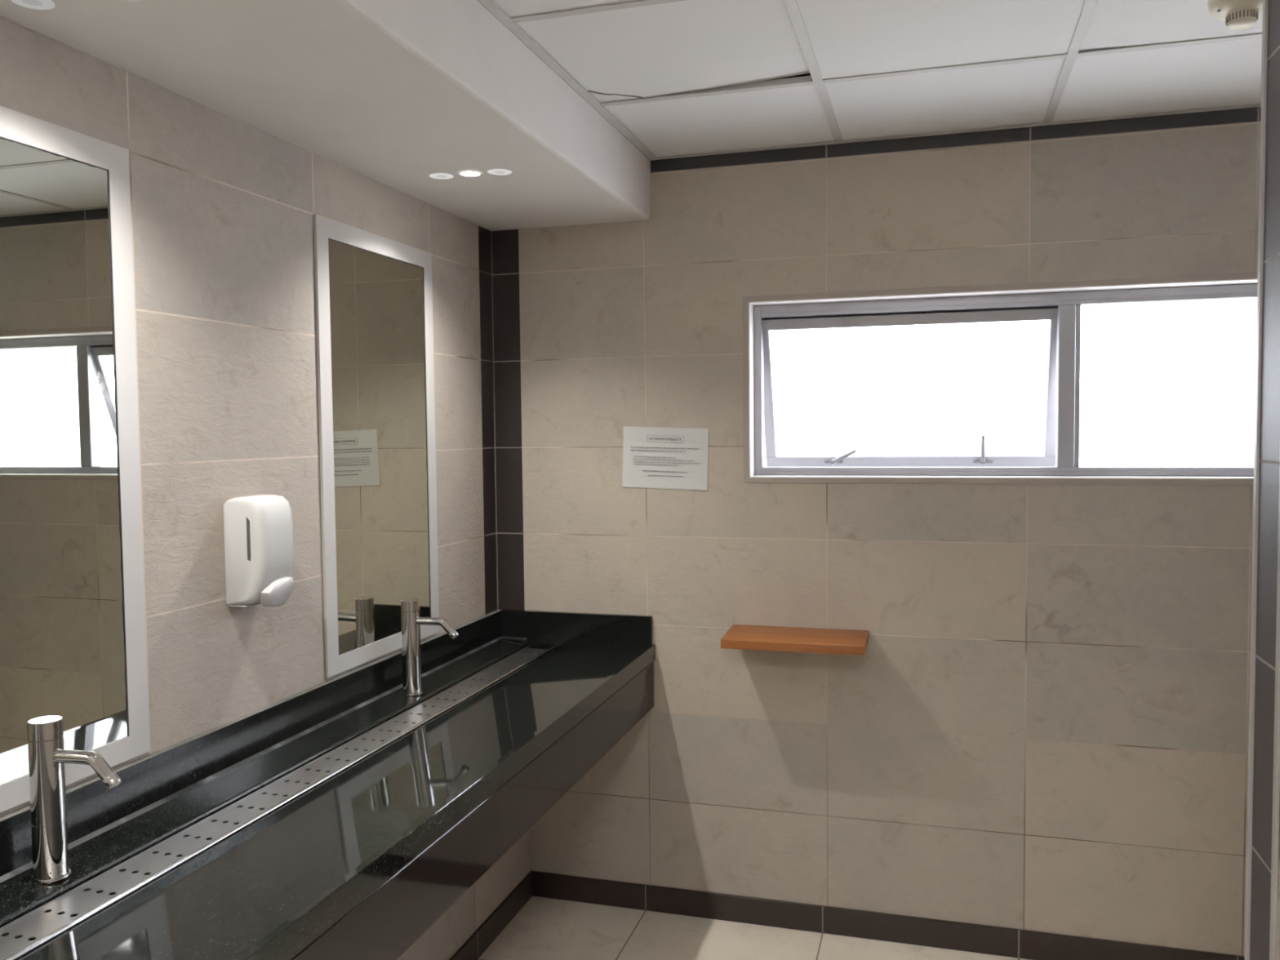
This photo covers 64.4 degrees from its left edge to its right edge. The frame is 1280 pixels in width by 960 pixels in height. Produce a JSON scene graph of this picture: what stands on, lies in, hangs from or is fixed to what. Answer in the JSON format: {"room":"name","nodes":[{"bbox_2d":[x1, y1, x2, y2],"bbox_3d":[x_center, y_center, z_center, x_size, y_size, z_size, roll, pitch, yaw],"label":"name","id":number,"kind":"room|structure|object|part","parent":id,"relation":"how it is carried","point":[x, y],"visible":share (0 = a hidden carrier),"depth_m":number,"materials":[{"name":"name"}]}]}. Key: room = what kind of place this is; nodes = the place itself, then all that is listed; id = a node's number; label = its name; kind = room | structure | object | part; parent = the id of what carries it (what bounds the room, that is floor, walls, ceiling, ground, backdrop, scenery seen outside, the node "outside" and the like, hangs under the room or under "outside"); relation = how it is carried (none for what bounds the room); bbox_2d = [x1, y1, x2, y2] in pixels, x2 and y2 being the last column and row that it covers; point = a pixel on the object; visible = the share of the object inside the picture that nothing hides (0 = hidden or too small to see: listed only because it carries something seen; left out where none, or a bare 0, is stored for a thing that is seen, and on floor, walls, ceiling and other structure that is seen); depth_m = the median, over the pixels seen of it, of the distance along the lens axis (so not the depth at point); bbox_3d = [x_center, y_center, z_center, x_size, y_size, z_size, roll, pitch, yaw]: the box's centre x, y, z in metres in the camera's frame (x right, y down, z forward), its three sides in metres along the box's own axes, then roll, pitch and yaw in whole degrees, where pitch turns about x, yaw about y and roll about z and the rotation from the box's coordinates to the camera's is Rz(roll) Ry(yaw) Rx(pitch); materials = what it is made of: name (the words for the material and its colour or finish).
{"room":"public restroom","nodes":[
{"label":"public restroom","id":0,"kind":"room"},
{"bbox_2d":[0,16,497,816],"bbox_3d":[-1.212,-0.076,1.369,0.120,1.933,4.600,0,3,16],"label":"wall","id":1,"kind":"structure","parent":0,"point":[223,207],"depth_m":2.24,"materials":[{"name":"tile"}]},
{"bbox_2d":[0,106,149,813],"bbox_3d":[-1.054,-0.034,1.681,0.007,1.162,0.594,0,3,16],"label":"wall mirror","id":2,"kind":"object","parent":1,"relation":"attached to","point":[73,637],"visible":1,"depth_m":1.81,"materials":[{"name":"silver metal"}]},
{"bbox_2d":[0,611,501,876],"bbox_3d":[-1.137,0.682,1.388,0.019,0.215,4.597,0,3,16],"label":"backsplash","id":3,"kind":"structure","parent":1,"relation":"attached to","point":[91,807],"depth_m":2.18,"materials":[{"name":"black stone"}]},
{"bbox_2d":[223,494,293,607],"bbox_3d":[-0.833,0.157,2.254,0.110,0.244,0.123,0,3,16],"label":"soap dispenser","id":4,"kind":"object","parent":1,"relation":"attached to","point":[258,529],"visible":1,"depth_m":2.21,"materials":[{"name":"white plastic"}]},
{"bbox_3d":[-0.802,0.249,2.245,0.045,0.061,0.084,0,3,16],"label":"push lever","id":5,"kind":"part","parent":4,"relation":"part of","materials":[{"name":"white plastic"}]},
{"bbox_2d":[0,609,655,959],"bbox_3d":[-0.869,0.727,1.312,0.576,0.309,4.597,0,3,16],"label":"countertop","id":6,"kind":"structure","parent":1,"relation":"attached to","point":[361,865],"depth_m":2.03,"materials":[{"name":"black stone"}]},
{"bbox_2d":[26,715,121,884],"bbox_3d":[-0.924,0.527,1.666,0.174,0.264,0.058,0,3,16],"label":"tap","id":7,"kind":"object","parent":6,"relation":"on","point":[47,757],"visible":1,"depth_m":1.66,"materials":[{"name":"silver metal"}]},
{"bbox_3d":[-0.907,0.465,1.658,0.116,0.048,0.022,0,3,16],"label":"spout","id":8,"kind":"part","parent":7,"relation":"part of","materials":[{"name":"silver metal"}]},
{"bbox_3d":[-0.984,0.699,1.332,0.096,0.016,4.574,0,3,16],"label":"drain grate","id":9,"kind":"part","parent":6,"relation":"part of","materials":[{"name":"silver metal"}]},
{"bbox_2d":[400,598,458,696],"bbox_3d":[-0.584,0.466,2.826,0.174,0.264,0.058,0,3,16],"label":"tap","id":10,"kind":"object","parent":6,"relation":"on","point":[411,622],"visible":1,"depth_m":2.82,"materials":[{"name":"silver metal"}]},
{"bbox_3d":[-0.568,0.404,2.818,0.116,0.048,0.022,0,3,16],"label":"spout","id":11,"kind":"part","parent":10,"relation":"part of","materials":[{"name":"silver metal"}]},
{"bbox_2d":[313,213,439,677],"bbox_3d":[-0.716,-0.094,2.837,0.007,1.162,0.600,0,3,16],"label":"wall mirror","id":12,"kind":"object","parent":1,"relation":"attached to","point":[374,292],"visible":0.98,"depth_m":2.79,"materials":[{"name":"silver metal"}]},
{"bbox_2d":[0,0,650,231],"bbox_3d":[-0.886,-0.842,1.234,0.576,0.193,4.598,0,3,16],"label":"ceiling","id":13,"kind":"structure","parent":0,"point":[395,94],"depth_m":2.13,"materials":[{"name":"white paint"}]},
{"bbox_2d":[10,0,55,9],"bbox_3d":[-0.970,-0.763,1.622,0.064,0.001,0.064,0,3,16],"label":"ceiling disc","id":14,"kind":"object","parent":13,"relation":"attached to","point":[33,4],"visible":1,"depth_m":1.63,"materials":[{"name":"white plastic"}]},
{"bbox_2d":[122,0,142,1],"bbox_3d":[-0.806,-0.762,1.590,0.067,0.003,0.067,0,3,16],"label":"recessed light","id":15,"kind":"object","parent":13,"relation":"in","point":[122,0],"visible":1,"depth_m":1.62,"materials":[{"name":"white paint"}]},
{"bbox_2d":[429,173,453,178],"bbox_3d":[-0.539,-0.824,2.757,0.066,0.001,0.066,0,3,16],"label":"ceiling disc","id":16,"kind":"object","parent":13,"relation":"attached to","point":[436,175],"visible":1,"depth_m":2.75,"materials":[{"name":"white plastic"}]},
{"bbox_2d":[457,169,482,177],"bbox_3d":[-0.456,-0.822,2.729,0.067,0.003,0.067,0,3,16],"label":"recessed light","id":17,"kind":"object","parent":13,"relation":"in","point":[469,173],"visible":1,"depth_m":2.72,"materials":[{"name":"white paint"}]},
{"bbox_2d":[487,168,511,175],"bbox_3d":[-0.376,-0.824,2.720,0.066,0.001,0.066,0,3,16],"label":"ceiling disc","id":18,"kind":"object","parent":13,"relation":"attached to","point":[494,171],"visible":1,"depth_m":2.72,"materials":[{"name":"white plastic"}]},
{"bbox_2d":[396,829,530,959],"bbox_3d":[-1.146,1.239,1.419,0.230,0.700,4.600,0,3,16],"label":"wall","id":19,"kind":"structure","parent":0,"point":[449,933],"depth_m":3.16,"materials":[{"name":"tile"}]},
{"bbox_2d":[449,871,533,959],"bbox_3d":[-1.028,1.545,1.401,0.008,0.087,4.598,0,3,16],"label":"baseboard","id":20,"kind":"structure","parent":19,"relation":"attached to","point":[482,939],"depth_m":3.31,"materials":[{"name":"black tile"}]},
{"bbox_2d":[477,895,1030,959],"bbox_3d":[0.445,1.633,1.005,3.520,0.080,4.860,0,3,16],"label":"floor","id":21,"kind":"structure","parent":0,"point":[544,928],"depth_m":3.27,"materials":[{"name":"tile"}]},
{"bbox_2d":[477,0,1262,160],"bbox_3d":[0.417,-1.036,0.873,3.520,0.202,4.860,0,3,16],"label":"ceiling","id":22,"kind":"structure","parent":0,"point":[676,78],"depth_m":2.50,"materials":[{"name":"tile"}]},
{"bbox_2d":[1207,0,1262,31],"bbox_3d":[1.246,-0.972,2.104,0.126,0.067,0.126,0,3,16],"label":"smoke detector","id":23,"kind":"object","parent":22,"relation":"attached to","point":[1239,15],"visible":0.96,"depth_m":2.09,"materials":[{"name":"beige plastic"}]},
{"bbox_2d":[491,106,1260,956],"bbox_3d":[1.149,0.160,3.173,3.400,2.633,0.160,0,3,16],"label":"wall","id":24,"kind":"structure","parent":0,"point":[1042,723],"depth_m":3.20,"materials":[{"name":"tile"}]},
{"bbox_2d":[500,609,653,649],"bbox_3d":[-0.223,0.533,3.500,0.548,0.152,0.020,0,3,16],"label":"backsplash","id":25,"kind":"structure","parent":24,"relation":"attached to","point":[542,629],"depth_m":3.49,"materials":[{"name":"black stone"}]},
{"bbox_2d":[622,426,708,490],"bbox_3d":[0.083,-0.073,3.387,0.300,0.214,0.003,0,3,16],"label":"notice","id":26,"kind":"object","parent":24,"relation":"attached to","point":[654,457],"visible":1,"depth_m":3.39,"materials":[{"name":"white paper"}]},
{"bbox_2d":[630,446,699,476],"bbox_3d":[0.082,-0.060,3.386,0.240,0.095,0.001,2,4,16],"label":"print","id":27,"kind":"object","parent":26,"relation":"attached to","point":[645,461],"depth_m":3.39,"materials":[{"name":"grey paper"}]},
{"bbox_2d":[720,624,868,655],"bbox_3d":[0.489,0.501,3.196,0.439,0.038,0.199,0,3,16],"label":"wall shelf","id":28,"kind":"object","parent":24,"relation":"attached to","point":[775,638],"visible":1,"depth_m":3.15,"materials":[{"name":"orange wood"}]},
{"bbox_2d":[532,871,1244,959],"bbox_3d":[1.147,1.435,3.153,3.180,0.087,0.008,0,3,16],"label":"baseboard","id":29,"kind":"structure","parent":24,"relation":"attached to","point":[987,940],"depth_m":3.28,"materials":[{"name":"black tile"}]},
{"bbox_2d":[742,271,1257,485],"bbox_3d":[1.295,-0.288,3.022,1.998,0.604,0.003,0,3,16],"label":"trim","id":30,"kind":"structure","parent":24,"relation":"attached to","point":[746,300],"depth_m":3.11,"materials":[{"name":"silver metal"}]},
{"bbox_2d":[748,278,1257,479],"bbox_3d":[1.346,-0.296,3.165,1.980,0.568,0.301,0,3,16],"label":"window","id":31,"kind":"structure","parent":24,"relation":"in","point":[1148,380],"depth_m":3.21,"materials":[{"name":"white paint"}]},
{"bbox_3d":[0.687,-0.078,3.485,0.112,0.054,0.023,0,3,21],"label":"sash handle","id":32,"kind":"part","parent":31,"relation":"part of","materials":[{"name":"grey metal"}]},
{"bbox_3d":[0.874,-0.291,3.353,0.875,0.427,0.159,0,3,16],"label":"sash pane","id":33,"kind":"part","parent":31,"relation":"part of","materials":[{"name":"clear glass"}]},
{"bbox_3d":[0.875,-0.287,3.355,0.947,0.508,0.202,0,3,16],"label":"sash","id":34,"kind":"part","parent":31,"relation":"part of","materials":[{"name":"grey metal"}]},
{"bbox_3d":[1.132,-0.099,3.351,0.062,0.099,0.027,0,3,16],"label":"sash handle","id":35,"kind":"part","parent":31,"relation":"part of","materials":[{"name":"grey metal"}]},
{"bbox_3d":[1.796,-0.285,2.984,0.934,0.494,0.005,0,3,16],"label":"fixed pane","id":36,"kind":"part","parent":31,"relation":"part of","materials":[{"name":"clear glass"}]},
{"bbox_2d":[1249,0,1279,959],"bbox_3d":[0.575,0.319,0.078,0.120,2.633,3.088,0,3,16],"label":"wall","id":37,"kind":"structure","parent":0,"point":[1269,433],"depth_m":1.51,"materials":[{"name":"stone"}]},
{"bbox_2d":[1244,0,1268,959],"bbox_3d":[0.956,0.291,1.573,0.018,2.531,0.014,0,3,16],"label":"trim","id":38,"kind":"structure","parent":37,"relation":"attached to","point":[1265,2],"depth_m":1.56,"materials":[{"name":"silver metal"}]},
{"bbox_2d":[1269,462,1279,959],"bbox_3d":[0.913,0.297,1.453,0.005,2.531,0.015,0,3,16],"label":"trim","id":39,"kind":"structure","parent":37,"relation":"attached to","point":[1276,782],"depth_m":1.46,"materials":[{"name":"silver metal"}]},
{"label":"outside","id":40,"kind":"structure","parent":0,"visible":0},
{"bbox_2d":[764,453,766,466],"bbox_3d":[3.666,-0.006,7.143,12.000,0.420,8.800,0,3,16],"label":"flat roof","id":41,"kind":"structure","parent":40,"point":[765,460],"depth_m":6.92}
]}

